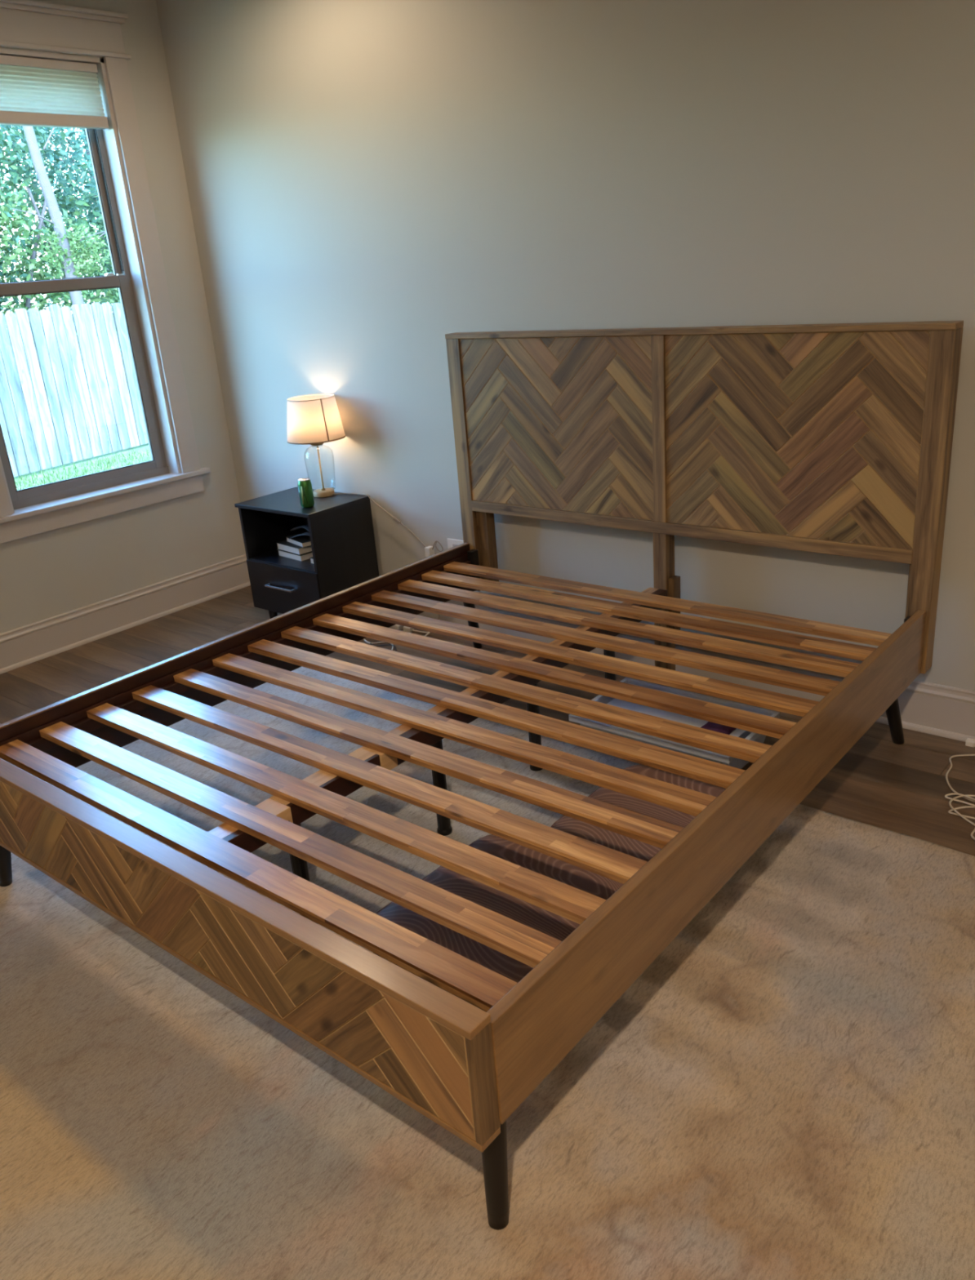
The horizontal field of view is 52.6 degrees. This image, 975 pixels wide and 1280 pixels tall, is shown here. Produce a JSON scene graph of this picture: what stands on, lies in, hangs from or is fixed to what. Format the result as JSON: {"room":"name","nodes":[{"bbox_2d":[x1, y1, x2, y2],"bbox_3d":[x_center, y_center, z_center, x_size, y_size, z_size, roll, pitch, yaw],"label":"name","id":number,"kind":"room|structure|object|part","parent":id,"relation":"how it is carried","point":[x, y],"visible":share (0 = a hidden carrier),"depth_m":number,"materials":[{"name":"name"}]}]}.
{"room":"bedroom","nodes":[
{"label":"bedroom","id":0,"kind":"room"},
{"bbox_2d":[0,0,245,633],"bbox_3d":[-3.324,-0.824,3.394,0.160,3.150,5.600,13,27,38],"label":"wall","id":1,"kind":"structure","parent":0,"point":[46,575],"depth_m":5.09,"materials":[{"name":"paint"}]},
{"bbox_2d":[0,466,12,517],"bbox_3d":[-2.359,-1.495,4.277,0.018,1.973,0.112,13,27,38],"label":"trim","id":2,"kind":"structure","parent":1,"relation":"attached to","point":[5,506],"depth_m":4.62,"materials":[{"name":"paint"}]},
{"bbox_2d":[0,0,131,59],"bbox_3d":[-2.092,-2.666,4.256,0.052,0.182,1.231,13,27,38],"label":"trim","id":3,"kind":"structure","parent":1,"relation":"attached to","point":[28,24],"depth_m":4.45,"materials":[{"name":"paint"}]},
{"bbox_2d":[0,47,181,513],"bbox_3d":[-2.091,-1.678,4.706,0.155,1.971,0.958,13,27,38],"label":"window","id":4,"kind":"structure","parent":1,"relation":"in","point":[128,276],"depth_m":4.95,"materials":[{"name":"paint"}]},
{"bbox_2d":[0,54,108,129],"bbox_3d":[-2.124,-2.439,4.383,0.050,0.271,0.897,13,27,38],"label":"window blind","id":5,"kind":"object","parent":4,"relation":"attached to","point":[34,91],"visible":1,"depth_m":4.50,"materials":[{"name":"fabric"}]},
{"bbox_3d":[-2.133,-2.548,4.341,0.050,0.037,0.891,13,27,38],"label":"head rail","id":6,"kind":"part","parent":5,"relation":"part of","materials":[{"name":"paint"}]},
{"bbox_3d":[-2.115,-2.337,4.423,0.046,0.052,0.897,13,27,38],"label":"rail","id":7,"kind":"part","parent":5,"relation":"part of","materials":[{"name":"paint"}]},
{"bbox_3d":[-2.075,-1.256,4.885,0.032,0.985,0.866,13,27,38],"label":"sash","id":8,"kind":"part","parent":4,"relation":"part of","materials":[{"name":"brown metal"}]},
{"bbox_3d":[-2.171,-2.120,4.575,0.028,0.943,0.866,13,27,38],"label":"sash","id":9,"kind":"part","parent":4,"relation":"part of","materials":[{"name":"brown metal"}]},
{"bbox_2d":[0,475,204,543],"bbox_3d":[-1.944,-0.680,5.031,0.019,0.094,1.174,13,27,38],"label":"trim","id":10,"kind":"structure","parent":1,"relation":"attached to","point":[11,531],"depth_m":4.99,"materials":[{"name":"paint"}]},
{"bbox_2d":[0,467,210,524],"bbox_3d":[-1.975,-0.742,5.031,0.130,0.026,1.268,13,27,38],"label":"trim","id":11,"kind":"structure","parent":1,"relation":"attached to","point":[36,509],"depth_m":4.99,"materials":[{"name":"paint"}]},
{"bbox_2d":[0,554,250,674],"bbox_3d":[-3.146,0.481,3.832,0.030,0.182,5.600,13,27,38],"label":"baseboard","id":12,"kind":"structure","parent":1,"relation":"attached to","point":[20,646],"depth_m":5.18,"materials":[{"name":"paint"}]},
{"bbox_2d":[103,56,200,473],"bbox_3d":[-1.690,-1.837,5.027,0.018,1.973,0.112,13,27,38],"label":"trim","id":13,"kind":"structure","parent":1,"relation":"attached to","point":[117,68],"depth_m":4.98,"materials":[{"name":"paint"}]},
{"bbox_2d":[0,585,974,856],"bbox_3d":[-0.932,1.105,2.138,6.057,0.100,5.600,13,27,38],"label":"floor","id":14,"kind":"structure","parent":0,"point":[879,782],"depth_m":4.03,"materials":[{"name":"wood"}]},
{"bbox_2d":[234,487,378,618],"bbox_3d":[-0.914,-0.407,5.048,0.566,0.625,0.431,13,27,38],"label":"nightstand","id":15,"kind":"object","parent":14,"relation":"on","point":[341,531],"visible":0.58,"depth_m":4.92,"materials":[{"name":"black wood"}]},
{"bbox_3d":[-1.106,-0.483,5.209,0.018,0.534,0.397,13,27,38],"label":"panel","id":16,"kind":"part","parent":15,"relation":"part of","materials":[{"name":"black wood"}]},
{"bbox_3d":[-1.116,-0.133,5.146,0.048,0.074,0.048,13,27,38],"label":"leg","id":17,"kind":"part","parent":15,"relation":"part of","materials":[{"name":"black wood"}]},
{"bbox_3d":[-1.039,-0.261,4.942,0.203,0.009,0.029,13,27,38],"label":"handle","id":18,"kind":"part","parent":15,"relation":"part of","materials":[{"name":"metal"}]},
{"bbox_2d":[248,549,315,573],"bbox_3d":[-0.904,-0.429,5.048,0.510,0.016,0.385,13,27,38],"label":"shelf","id":19,"kind":"object","parent":15,"relation":"attached to","point":[265,559],"depth_m":4.97,"materials":[{"name":"black wood"}]},
{"bbox_3d":[-1.019,-0.247,4.954,0.542,0.256,0.005,13,27,38],"label":"drawer","id":20,"kind":"part","parent":15,"relation":"part of","materials":[{"name":"black wood"}]},
{"bbox_2d":[277,549,312,561],"bbox_3d":[-0.950,-0.449,5.040,0.205,0.033,0.150,16,29,43],"label":"book","id":21,"kind":"object","parent":15,"relation":"on","point":[304,557],"visible":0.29,"depth_m":4.96,"materials":[{"name":"white paper"}]},
{"bbox_2d":[276,539,311,555],"bbox_3d":[-0.955,-0.483,5.032,0.150,0.036,0.205,-23,27,-39],"label":"book","id":22,"kind":"object","parent":21,"relation":"on","point":[283,545],"visible":0.38,"depth_m":4.96,"materials":[{"name":"white paper"}]},
{"bbox_2d":[285,532,311,547],"bbox_3d":[-0.921,-0.511,5.010,0.135,0.026,0.185,-19,25,-33],"label":"book","id":23,"kind":"object","parent":22,"relation":"on","point":[303,541],"visible":0.43,"depth_m":4.97,"materials":[{"name":"paper"}]},
{"bbox_2d":[288,530,309,539],"bbox_3d":[-0.869,-0.539,4.986,0.210,0.037,0.170,10,25,33],"label":"magazine","id":24,"kind":"object","parent":23,"relation":"on","point":[307,533],"visible":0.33,"depth_m":4.94,"materials":[{"name":"black paper"}]},
{"bbox_2d":[290,524,309,531],"bbox_3d":[-0.864,-0.572,4.974,0.170,0.039,0.220,-22,27,-37],"label":"magazine","id":25,"kind":"object","parent":24,"relation":"on","point":[305,526],"visible":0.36,"depth_m":4.92,"materials":[{"name":"black paper"}]},
{"bbox_3d":[-0.781,-0.500,5.183,0.510,0.534,0.008,13,27,38],"label":"panel","id":26,"kind":"part","parent":15,"relation":"part of","materials":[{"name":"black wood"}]},
{"bbox_2d":[297,478,314,507],"bbox_3d":[-0.875,-0.708,4.758,0.067,0.135,0.067,13,27,38],"label":"drink can","id":27,"kind":"object","parent":15,"relation":"on","point":[305,494],"visible":1,"depth_m":4.74,"materials":[{"name":"green metal"}]},
{"bbox_3d":[-0.880,-0.768,4.735,0.057,0.005,0.057,13,27,38],"label":"lid","id":28,"kind":"part","parent":27,"relation":"part of","materials":[{"name":"metal"}]},
{"bbox_2d":[309,556,313,564],"bbox_3d":[-0.788,-0.405,4.897,0.110,0.030,0.150,14,28,40],"label":"book","id":29,"kind":"object","parent":15,"relation":"on","point":[311,557],"visible":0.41,"depth_m":4.87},
{"bbox_3d":[-0.698,-0.392,4.886,0.018,0.534,0.397,13,27,38],"label":"panel","id":30,"kind":"part","parent":15,"relation":"part of","materials":[{"name":"black wood"}]},
{"bbox_2d":[286,393,426,547],"bbox_3d":[-0.658,-0.818,4.818,0.756,0.712,0.289,13,27,38],"label":"table lamp","id":31,"kind":"object","parent":15,"relation":"on","point":[313,420],"visible":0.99,"depth_m":4.78,"materials":[{"name":"beige fabric"}]},
{"bbox_3d":[-0.858,-1.093,4.870,0.288,0.204,0.288,13,27,38],"label":"lamp shade","id":32,"kind":"part","parent":31,"relation":"part of","materials":[{"name":"fabric"}]},
{"bbox_3d":[-0.839,-0.866,4.957,0.148,0.228,0.148,13,27,38],"label":"glass","id":33,"kind":"part","parent":31,"relation":"part of","materials":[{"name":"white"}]},
{"bbox_3d":[-0.839,-0.869,4.956,0.022,0.236,0.022,13,27,38],"label":"stem","id":34,"kind":"part","parent":31,"relation":"part of","materials":[{"name":"gold metal"}]},
{"bbox_3d":[-0.527,-0.600,4.890,0.564,0.236,0.052,9,25,32],"label":"cord","id":35,"kind":"part","parent":31,"relation":"part of","materials":[{"name":"white plastic"}]},
{"bbox_2d":[392,516,400,524],"bbox_3d":[-0.443,-0.586,4.836,0.044,0.016,0.014,41,41,21],"label":"switch","id":36,"kind":"object","parent":31,"relation":"attached to","point":[396,519],"depth_m":4.83,"materials":[{"name":"white plastic"}]},
{"bbox_2d":[363,624,430,651],"bbox_3d":[-0.469,-0.009,4.753,0.370,0.030,0.316,13,27,38],"label":"extension cord","id":37,"kind":"object","parent":14,"relation":"on","point":[397,627],"visible":0.56,"depth_m":4.83,"materials":[{"name":"white plastic"}]},
{"bbox_2d":[419,540,443,633],"bbox_3d":[-0.273,-0.252,4.769,0.101,0.446,0.143,13,27,38],"label":"power adapter","id":38,"kind":"object","parent":14,"relation":"on","point":[429,550],"visible":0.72,"depth_m":4.75,"materials":[{"name":"white plastic"}]},
{"bbox_2d":[0,666,974,1279],"bbox_3d":[-0.317,0.871,2.459,3.694,0.013,2.784,13,27,38],"label":"area rug","id":39,"kind":"object","parent":14,"relation":"on","point":[785,1091],"visible":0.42,"depth_m":2.09,"materials":[{"name":"carpet"}]},
{"bbox_2d":[0,320,963,1229],"bbox_3d":[-0.054,-0.099,2.999,2.030,1.401,2.412,13,27,38],"label":"frame","id":40,"kind":"object","parent":39,"relation":"on","point":[833,438],"visible":1,"depth_m":2.94,"materials":[{"name":"brown wood"}]},
{"bbox_3d":[-1.458,0.625,2.976,0.083,0.252,0.053,-15,23,-25],"label":"leg","id":41,"kind":"part","parent":40,"relation":"part of","materials":[{"name":"black paint"}]},
{"bbox_3d":[-0.803,0.031,3.710,0.024,0.224,2.282,13,27,38],"label":"rail","id":42,"kind":"part","parent":40,"relation":"part of","materials":[{"name":"brown wood"}]},
{"bbox_3d":[-0.501,0.617,2.642,0.042,0.323,0.042,13,27,38],"label":"support leg","id":43,"kind":"part","parent":40,"relation":"part of","materials":[{"name":"black paint"}]},
{"bbox_3d":[-0.147,0.436,3.037,0.042,0.323,0.042,13,27,38],"label":"support leg","id":44,"kind":"part","parent":40,"relation":"part of","materials":[{"name":"black paint"}]},
{"bbox_3d":[-0.107,-0.238,4.422,0.090,0.040,0.120,13,27,38],"label":"leg plate","id":45,"kind":"part","parent":40,"relation":"part of","materials":[{"name":"brown wood"}]},
{"bbox_3d":[-0.084,-0.760,4.378,0.070,1.115,0.077,13,27,38],"label":"post","id":46,"kind":"part","parent":40,"relation":"part of","materials":[{"name":"brown wood"}]},
{"bbox_3d":[-0.074,-0.092,4.505,0.054,0.311,0.123,2,22,16],"label":"leg","id":47,"kind":"part","parent":40,"relation":"part of","materials":[{"name":"black paint"}]},
{"bbox_3d":[-0.007,0.753,1.676,0.014,0.232,0.052,13,27,38],"label":"panel","id":48,"kind":"part","parent":40,"relation":"part of","materials":[{"name":"brown wood"}]},
{"bbox_3d":[0.001,-0.410,4.478,0.060,0.378,0.055,13,27,38],"label":"post","id":49,"kind":"part","parent":40,"relation":"part of","materials":[{"name":"brown wood"}]},
{"bbox_3d":[0.012,0.955,1.810,0.053,0.253,0.086,2,22,17],"label":"leg","id":50,"kind":"part","parent":40,"relation":"part of","materials":[{"name":"black paint"}]},
{"bbox_3d":[0.159,0.280,3.379,0.042,0.323,0.042,13,27,38],"label":"support leg","id":51,"kind":"part","parent":40,"relation":"part of","materials":[{"name":"black paint"}]},
{"bbox_3d":[0.461,0.124,3.718,0.042,0.323,0.042,13,27,38],"label":"support leg","id":52,"kind":"part","parent":40,"relation":"part of","materials":[{"name":"black paint"}]},
{"bbox_3d":[0.660,-0.787,3.700,0.052,0.691,0.077,13,27,38],"label":"post","id":53,"kind":"part","parent":40,"relation":"part of","materials":[{"name":"brown wood"}]},
{"bbox_3d":[0.684,-0.445,3.835,1.888,0.046,0.078,13,27,38],"label":"rail","id":54,"kind":"part","parent":40,"relation":"part of","materials":[{"name":"brown wood"}]},
{"bbox_3d":[0.630,-1.118,3.575,2.030,0.019,0.080,13,27,38],"label":"rail","id":55,"kind":"part","parent":40,"relation":"part of","materials":[{"name":"brown wood"}]},
{"bbox_3d":[0.727,0.374,2.499,0.026,0.224,2.282,13,27,38],"label":"rail","id":56,"kind":"part","parent":40,"relation":"part of","materials":[{"name":"brown wood"}]},
{"bbox_3d":[1.379,0.229,3.365,0.143,0.314,0.054,-14,23,-22],"label":"leg","id":57,"kind":"part","parent":40,"relation":"part of","materials":[{"name":"black paint"}]},
{"bbox_3d":[1.431,-0.090,3.346,0.013,0.378,0.055,13,27,38],"label":"post","id":58,"kind":"part","parent":40,"relation":"part of","materials":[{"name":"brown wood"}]},
{"bbox_3d":[1.429,-0.422,3.180,0.072,1.115,0.077,13,27,38],"label":"post","id":59,"kind":"part","parent":40,"relation":"part of","materials":[{"name":"brown wood"}]},
{"bbox_2d":[373,834,622,1012],"bbox_3d":[0.036,0.725,2.577,0.511,0.121,0.576,13,27,38],"label":"floor cushion","id":60,"kind":"object","parent":39,"relation":"on","point":[557,926],"visible":0.25,"depth_m":2.54,"materials":[{"name":"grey fabric"}]},
{"bbox_2d":[551,764,725,861],"bbox_3d":[0.486,0.552,2.931,0.439,0.121,0.546,13,27,38],"label":"floor cushion","id":61,"kind":"object","parent":39,"relation":"on","point":[633,847],"visible":0.23,"depth_m":2.88,"materials":[{"name":"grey fabric"}]},
{"bbox_2d":[568,677,779,768],"bbox_3d":[0.650,0.320,3.473,0.621,0.138,0.385,13,27,38],"label":"storage box","id":62,"kind":"object","parent":14,"relation":"on","point":[644,738],"visible":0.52,"depth_m":3.43,"materials":[{"name":"white plastic"}]},
{"bbox_3d":[0.647,0.271,3.452,0.517,0.003,0.275,13,27,38],"label":"lid","id":63,"kind":"part","parent":62,"relation":"part of","materials":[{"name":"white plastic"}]},
{"bbox_2d":[700,721,736,734],"bbox_3d":[0.803,0.280,3.363,0.103,0.021,0.154,13,27,38],"label":"cloth","id":64,"kind":"object","parent":62,"relation":"on","point":[710,726],"visible":0.29,"depth_m":3.32,"materials":[{"name":"purple fabric"}]},
{"bbox_2d":[944,737,974,839],"bbox_3d":[1.535,0.479,3.075,0.252,0.022,0.713,-2,21,6],"label":"cord","id":65,"kind":"object","parent":14,"relation":"on","point":[969,742],"visible":1,"depth_m":3.06,"materials":[{"name":"white plastic"}]},
{"bbox_2d":[155,0,974,691],"bbox_3d":[0.832,-1.230,3.575,6.217,3.150,0.160,13,27,38],"label":"wall","id":66,"kind":"structure","parent":0,"point":[370,183],"depth_m":3.79,"materials":[{"name":"paint"}]},
{"bbox_2d":[447,538,463,548],"bbox_3d":[-0.147,-0.421,4.700,0.105,0.117,0.009,13,27,38],"label":"wall outlet","id":67,"kind":"object","parent":66,"relation":"attached to","point":[451,543],"visible":0.25,"depth_m":4.69,"materials":[{"name":"white plastic"}]},
{"bbox_2d":[417,600,974,742],"bbox_3d":[0.876,0.089,4.004,5.897,0.182,0.030,13,27,38],"label":"baseboard","id":68,"kind":"structure","parent":66,"relation":"attached to","point":[928,708],"depth_m":3.53,"materials":[{"name":"paint"}]},
{"label":"outside","id":69,"kind":"structure","parent":0,"visible":0},
{"bbox_2d":[13,366,151,490],"bbox_3d":[-14.599,-4.184,19.447,38.043,0.200,55.000,13,27,38],"label":"ground","id":70,"kind":"structure","parent":69,"point":[144,447],"depth_m":11.48,"materials":[{"name":"green plant"}]},
{"bbox_2d":[12,125,110,305],"bbox_3d":[-5.232,-5.054,12.101,0.549,5.279,1.491,13,27,38],"label":"pine tree","id":71,"kind":"object","parent":70,"relation":"on","point":[64,243],"visible":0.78,"depth_m":12.12,"materials":[{"name":"green plant"}]},
{"bbox_2d":[0,124,128,405],"bbox_3d":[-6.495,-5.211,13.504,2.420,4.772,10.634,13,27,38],"label":"foliage","id":72,"kind":"object","parent":70,"relation":"on","point":[23,223],"visible":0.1,"depth_m":13.65,"materials":[{"name":"green plant"}]},
{"bbox_2d":[0,302,148,477],"bbox_3d":[-5.133,-2.772,10.987,0.077,1.749,8.815,7,24,27],"label":"wooden fence","id":73,"kind":"object","parent":70,"relation":"on","point":[33,445],"visible":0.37,"depth_m":11.39,"materials":[{"name":"white wood"}]}
]}

